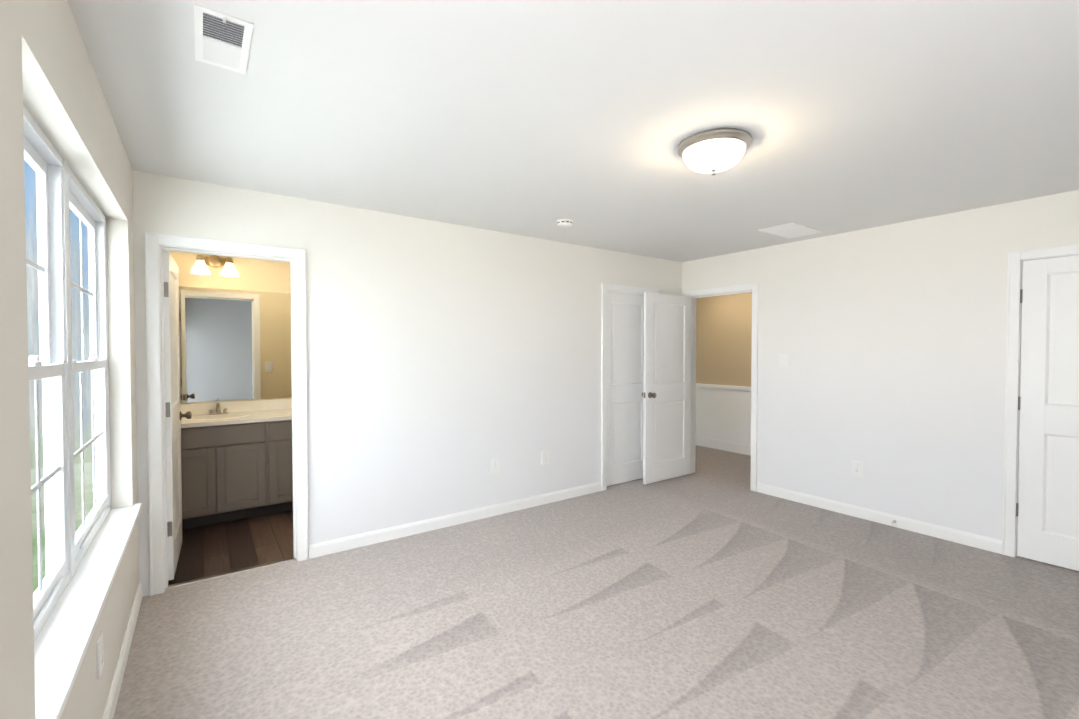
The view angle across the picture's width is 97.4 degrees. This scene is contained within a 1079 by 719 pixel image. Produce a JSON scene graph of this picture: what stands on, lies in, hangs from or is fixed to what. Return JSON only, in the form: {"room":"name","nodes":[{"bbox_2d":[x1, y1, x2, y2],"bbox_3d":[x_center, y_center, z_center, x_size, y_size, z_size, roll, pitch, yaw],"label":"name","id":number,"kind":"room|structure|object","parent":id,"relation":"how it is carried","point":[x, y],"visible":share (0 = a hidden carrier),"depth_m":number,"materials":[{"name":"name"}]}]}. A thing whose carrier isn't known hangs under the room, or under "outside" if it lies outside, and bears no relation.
{"room":"empty bedroom","nodes":[
{"label":"empty bedroom","id":0,"kind":"room"},
{"bbox_2d":[0,0,138,718],"bbox_3d":[-1.081,0.185,0.862,0.150,2.440,4.420,-1,1,-35],"label":"wall","id":1,"kind":"structure","parent":0,"point":[49,81],"depth_m":1.27,"materials":[{"name":"paint"}]},
{"bbox_2d":[23,105,110,641],"bbox_3d":[-1.720,0.039,1.699,0.076,1.500,1.790,-1,1,-35],"label":"window","id":2,"kind":"structure","parent":1,"relation":"in","point":[61,191],"depth_m":1.66,"materials":[{"name":"plastic"}]},
{"bbox_2d":[34,503,141,718],"bbox_3d":[-1.652,0.800,1.762,0.122,0.025,1.880,-1,1,-35],"label":"window sill","id":3,"kind":"structure","parent":1,"relation":"attached to","point":[62,641],"depth_m":1.46,"materials":[{"name":"paint"}]},
{"bbox_2d":[96,631,103,679],"bbox_3d":[-1.546,1.039,1.670,0.010,0.128,0.084,-1,1,-35],"label":"outlet","id":4,"kind":"object","parent":1,"relation":"attached to","point":[99,654],"visible":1,"depth_m":1.65,"materials":[{"name":"plastic"}]},
{"bbox_2d":[102,581,142,718],"bbox_3d":[-1.057,1.356,0.993,0.013,0.092,4.270,-1,1,-35],"label":"baseboard","id":5,"kind":"structure","parent":1,"relation":"attached to","point":[109,711],"depth_m":2.08,"materials":[{"name":"paint"}]},
{"bbox_2d":[168,510,292,584],"bbox_3d":[-1.849,1.387,4.079,2.300,0.072,1.565,-1,1,-35],"label":"floor","id":6,"kind":"structure","parent":0,"point":[214,549],"depth_m":3.48,"materials":[{"name":"brown wood"}]},
{"bbox_2d":[181,418,279,528],"bbox_3d":[-2.738,0.934,4.054,0.808,0.820,0.559,-1,1,-35],"label":"base cabinet","id":7,"kind":"object","parent":6,"relation":"on","point":[236,460],"depth_m":3.88,"materials":[{"name":"wood"}]},
{"bbox_2d":[181,410,291,425],"bbox_3d":[-2.438,0.502,4.252,1.540,0.035,0.570,-1,1,-35],"label":"countertop","id":8,"kind":"structure","parent":7,"relation":"on","point":[241,415],"depth_m":4.01,"materials":[{"name":"beige stone"}]},
{"bbox_2d":[280,418,292,511],"bbox_3d":[-2.172,0.926,4.456,0.860,0.820,0.559,-1,1,-35],"label":"base cabinet","id":9,"kind":"object","parent":6,"relation":"on","point":[286,480],"depth_m":4.11,"materials":[{"name":"wood"}]},
{"bbox_2d":[169,251,291,403],"bbox_3d":[-2.288,0.110,4.776,2.420,2.440,0.120,-1,1,-35],"label":"wall","id":10,"kind":"structure","parent":0,"point":[263,275],"depth_m":4.36,"materials":[{"name":"paint"}]},
{"bbox_2d":[190,255,238,276],"bbox_3d":[-2.852,-0.835,4.169,0.354,0.187,0.184,-1,1,-35],"label":"sconce","id":11,"kind":"object","parent":10,"relation":"attached to","point":[199,267],"visible":1,"depth_m":4.18,"materials":[{"name":"white glass"}]},
{"bbox_2d":[179,286,291,402],"bbox_3d":[-2.614,-0.134,4.461,1.470,1.010,0.006,-1,1,-35],"label":"bathroom mirror","id":12,"kind":"object","parent":10,"relation":"attached to","point":[235,344],"visible":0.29,"depth_m":4.33,"materials":[{"name":"white mirror"}]},
{"bbox_2d":[180,398,291,413],"bbox_3d":[-2.598,0.430,4.475,1.540,0.100,0.020,-1,1,-35],"label":"backsplash","id":13,"kind":"structure","parent":10,"relation":"attached to","point":[271,404],"depth_m":4.33,"materials":[{"name":"beige stone"}]},
{"bbox_2d":[133,170,681,596],"bbox_3d":[-0.310,0.121,4.195,4.970,2.440,0.120,-1,1,-35],"label":"wall","id":14,"kind":"structure","parent":0,"point":[446,362],"depth_m":3.69,"materials":[{"name":"paint"}]},
{"bbox_2d":[163,250,191,580],"bbox_3d":[-2.452,0.341,3.174,0.176,2.015,0.704,-1,1,-33],"label":"bathroom door","id":15,"kind":"structure","parent":14,"relation":"in","point":[174,415],"depth_m":2.98,"materials":[{"name":"paint"}]},
{"bbox_2d":[144,232,307,595],"bbox_3d":[-1.956,0.315,3.027,0.834,2.097,0.162,-1,1,-35],"label":"door frame","id":16,"kind":"structure","parent":14,"relation":"attached to","point":[154,242],"depth_m":2.82,"materials":[{"name":"paint"}]},
{"bbox_2d":[165,557,295,588],"bbox_3d":[-1.955,1.362,3.045,0.700,0.006,0.045,-1,1,-35],"label":"trim","id":17,"kind":"structure","parent":14,"relation":"attached to","point":[227,573],"depth_m":3.02,"materials":[{"name":"wood"}]},
{"bbox_2d":[308,482,601,558],"bbox_3d":[-0.476,1.298,4.018,2.700,0.092,0.013,-1,1,-35],"label":"baseboard","id":18,"kind":"structure","parent":14,"relation":"attached to","point":[315,550],"depth_m":3.79,"materials":[{"name":"paint"}]},
{"bbox_2d":[490,458,498,473],"bbox_3d":[-0.382,0.913,4.078,0.084,0.128,0.010,-1,1,-35],"label":"electrical outlet","id":19,"kind":"object","parent":14,"relation":"attached to","point":[494,465],"visible":1,"depth_m":4.07,"materials":[{"name":"plastic"}]},
{"bbox_2d":[542,450,548,464],"bbox_3d":[0.058,0.907,4.391,0.084,0.128,0.010,-1,1,-35],"label":"electrical outlet","id":20,"kind":"object","parent":14,"relation":"attached to","point":[545,457],"visible":1,"depth_m":4.39,"materials":[{"name":"plastic"}]},
{"bbox_2d":[607,292,643,485],"bbox_3d":[0.930,0.304,5.087,0.705,2.015,0.176,-1,1,-35],"label":"closet door","id":21,"kind":"structure","parent":14,"relation":"in","point":[625,336],"depth_m":5.06,"materials":[{"name":"paint"}]},
{"bbox_2d":[607,291,643,295],"bbox_3d":[0.951,0.309,5.056,0.710,2.030,0.036,-1,1,-35],"label":"door frame","id":22,"kind":"structure","parent":14,"relation":"attached to","point":[625,293],"depth_m":4.98,"materials":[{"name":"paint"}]},
{"bbox_2d":[601,283,658,490],"bbox_3d":[0.932,0.275,5.082,0.844,2.097,0.162,-1,1,-35],"label":"door frame","id":23,"kind":"structure","parent":14,"relation":"attached to","point":[606,287],"depth_m":4.79,"materials":[{"name":"paint"}]},
{"bbox_2d":[67,0,1078,261],"bbox_3d":[0.651,-1.155,3.983,6.620,0.120,7.540,-1,1,-35],"label":"ceiling","id":24,"kind":"structure","parent":0,"point":[533,118],"depth_m":1.99,"materials":[{"name":"paint"}]},
{"bbox_2d":[194,3,252,73],"bbox_3d":[-1.046,-1.041,1.566,0.150,0.016,0.325,-1,1,-35],"label":"ceiling vent","id":25,"kind":"object","parent":24,"relation":"in","point":[222,40],"visible":1,"depth_m":1.54,"materials":[{"name":"plastic"}]},
{"bbox_2d":[556,219,572,226],"bbox_3d":[0.200,-1.069,3.731,0.132,0.042,0.132,-1,1,-35],"label":"smoke detector","id":26,"kind":"object","parent":24,"relation":"attached to","point":[564,222],"visible":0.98,"depth_m":3.69,"materials":[{"name":"plastic"}]},
{"bbox_2d":[677,128,751,175],"bbox_3d":[0.857,-0.984,2.334,0.344,0.160,0.344,-1,1,-35],"label":"flush-mount ceiling light","id":27,"kind":"object","parent":24,"relation":"attached to","point":[713,152],"visible":1,"depth_m":2.24,"materials":[{"name":"white glass"}]},
{"bbox_2d":[758,222,823,238],"bbox_3d":[2.141,-1.093,4.037,0.510,0.007,0.300,-1,1,-35],"label":"ceiling vent","id":28,"kind":"object","parent":24,"relation":"in","point":[791,230],"visible":1,"depth_m":4.01,"materials":[{"name":"plastic"}]},
{"bbox_2d":[113,473,1078,718],"bbox_3d":[0.936,1.414,2.467,4.970,0.080,4.420,-1,1,-35],"label":"floor carpet","id":29,"kind":"object","parent":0,"point":[695,596],"visible":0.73,"depth_m":2.46,"materials":[{"name":"grey carpet"}]},
{"bbox_2d":[695,445,750,485],"bbox_3d":[2.688,1.357,5.480,1.380,0.080,7.300,-1,1,-35],"label":"floor","id":30,"kind":"structure","parent":0,"point":[726,465],"depth_m":5.91,"materials":[{"name":"beige carpet"}]},
{"bbox_2d":[696,292,751,386],"bbox_3d":[3.300,0.088,5.891,0.120,2.440,7.540,-1,1,-35],"label":"wall","id":31,"kind":"structure","parent":0,"point":[723,339],"depth_m":6.69,"materials":[{"name":"paint"}]},
{"bbox_2d":[696,383,750,455],"bbox_3d":[2.572,0.826,6.799,0.030,0.930,5.000,-1,1,-35],"label":"wainscoting","id":32,"kind":"structure","parent":31,"relation":"attached to","point":[723,417],"depth_m":6.73,"materials":[{"name":"paint"}]},
{"bbox_2d":[682,190,1078,539],"bbox_3d":[2.982,0.129,3.751,0.120,2.440,4.420,-1,1,-35],"label":"wall","id":33,"kind":"structure","parent":0,"point":[890,340],"depth_m":3.81,"materials":[{"name":"paint"}]},
{"bbox_2d":[642,292,691,484],"bbox_3d":[1.414,0.302,5.199,0.764,2.015,0.176,-1,1,-35],"label":"hall door","id":34,"kind":"structure","parent":33,"relation":"in","point":[666,394],"depth_m":5.16,"materials":[{"name":"paint"}]},
{"bbox_2d":[684,283,758,491],"bbox_3d":[1.982,0.274,5.159,0.162,2.097,0.894,-1,1,-35],"label":"door frame","id":35,"kind":"structure","parent":33,"relation":"attached to","point":[753,288],"depth_m":4.82,"materials":[{"name":"paint"}]},
{"bbox_2d":[851,460,862,476],"bbox_3d":[2.704,0.929,4.043,0.010,0.128,0.084,-1,1,-35],"label":"electrical outlet","id":36,"kind":"object","parent":33,"relation":"attached to","point":[856,468],"visible":1,"depth_m":4.04,"materials":[{"name":"plastic"}]},
{"bbox_2d":[757,482,1001,553],"bbox_3d":[2.708,1.298,4.042,0.013,0.092,1.795,-1,1,-35],"label":"baseboard","id":37,"kind":"structure","parent":33,"relation":"attached to","point":[969,539],"depth_m":3.85,"materials":[{"name":"paint"}]},
{"bbox_2d":[1002,243,1078,557],"bbox_3d":[3.544,0.316,2.963,0.162,2.097,0.894,-1,1,-35],"label":"door frame","id":38,"kind":"structure","parent":33,"relation":"attached to","point":[1016,259],"depth_m":3.25,"materials":[{"name":"paint"}]},
{"bbox_2d":[1016,255,1078,570],"bbox_3d":[3.507,0.345,2.943,0.176,2.015,0.764,-1,1,-35],"label":"entry door","id":39,"kind":"structure","parent":33,"relation":"in","point":[1047,509],"depth_m":3.13,"materials":[{"name":"paint"}]},
{"label":"outside","id":40,"kind":"structure","parent":0,"visible":0},
{"bbox_2d":[31,462,93,593],"bbox_3d":[-32.727,4.648,-6.580,59.550,0.200,100.000,-1,1,-35],"label":"ground","id":41,"kind":"structure","parent":40,"point":[78,516],"depth_m":13.44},
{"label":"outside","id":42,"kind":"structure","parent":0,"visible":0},
{"bbox_2d":[24,160,92,468],"bbox_3d":[-11.138,-17.101,0.998,36.000,43.000,36.000,-1,1,-35],"label":"sky","id":43,"kind":"structure","parent":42,"point":[31,305],"depth_m":18.36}
]}

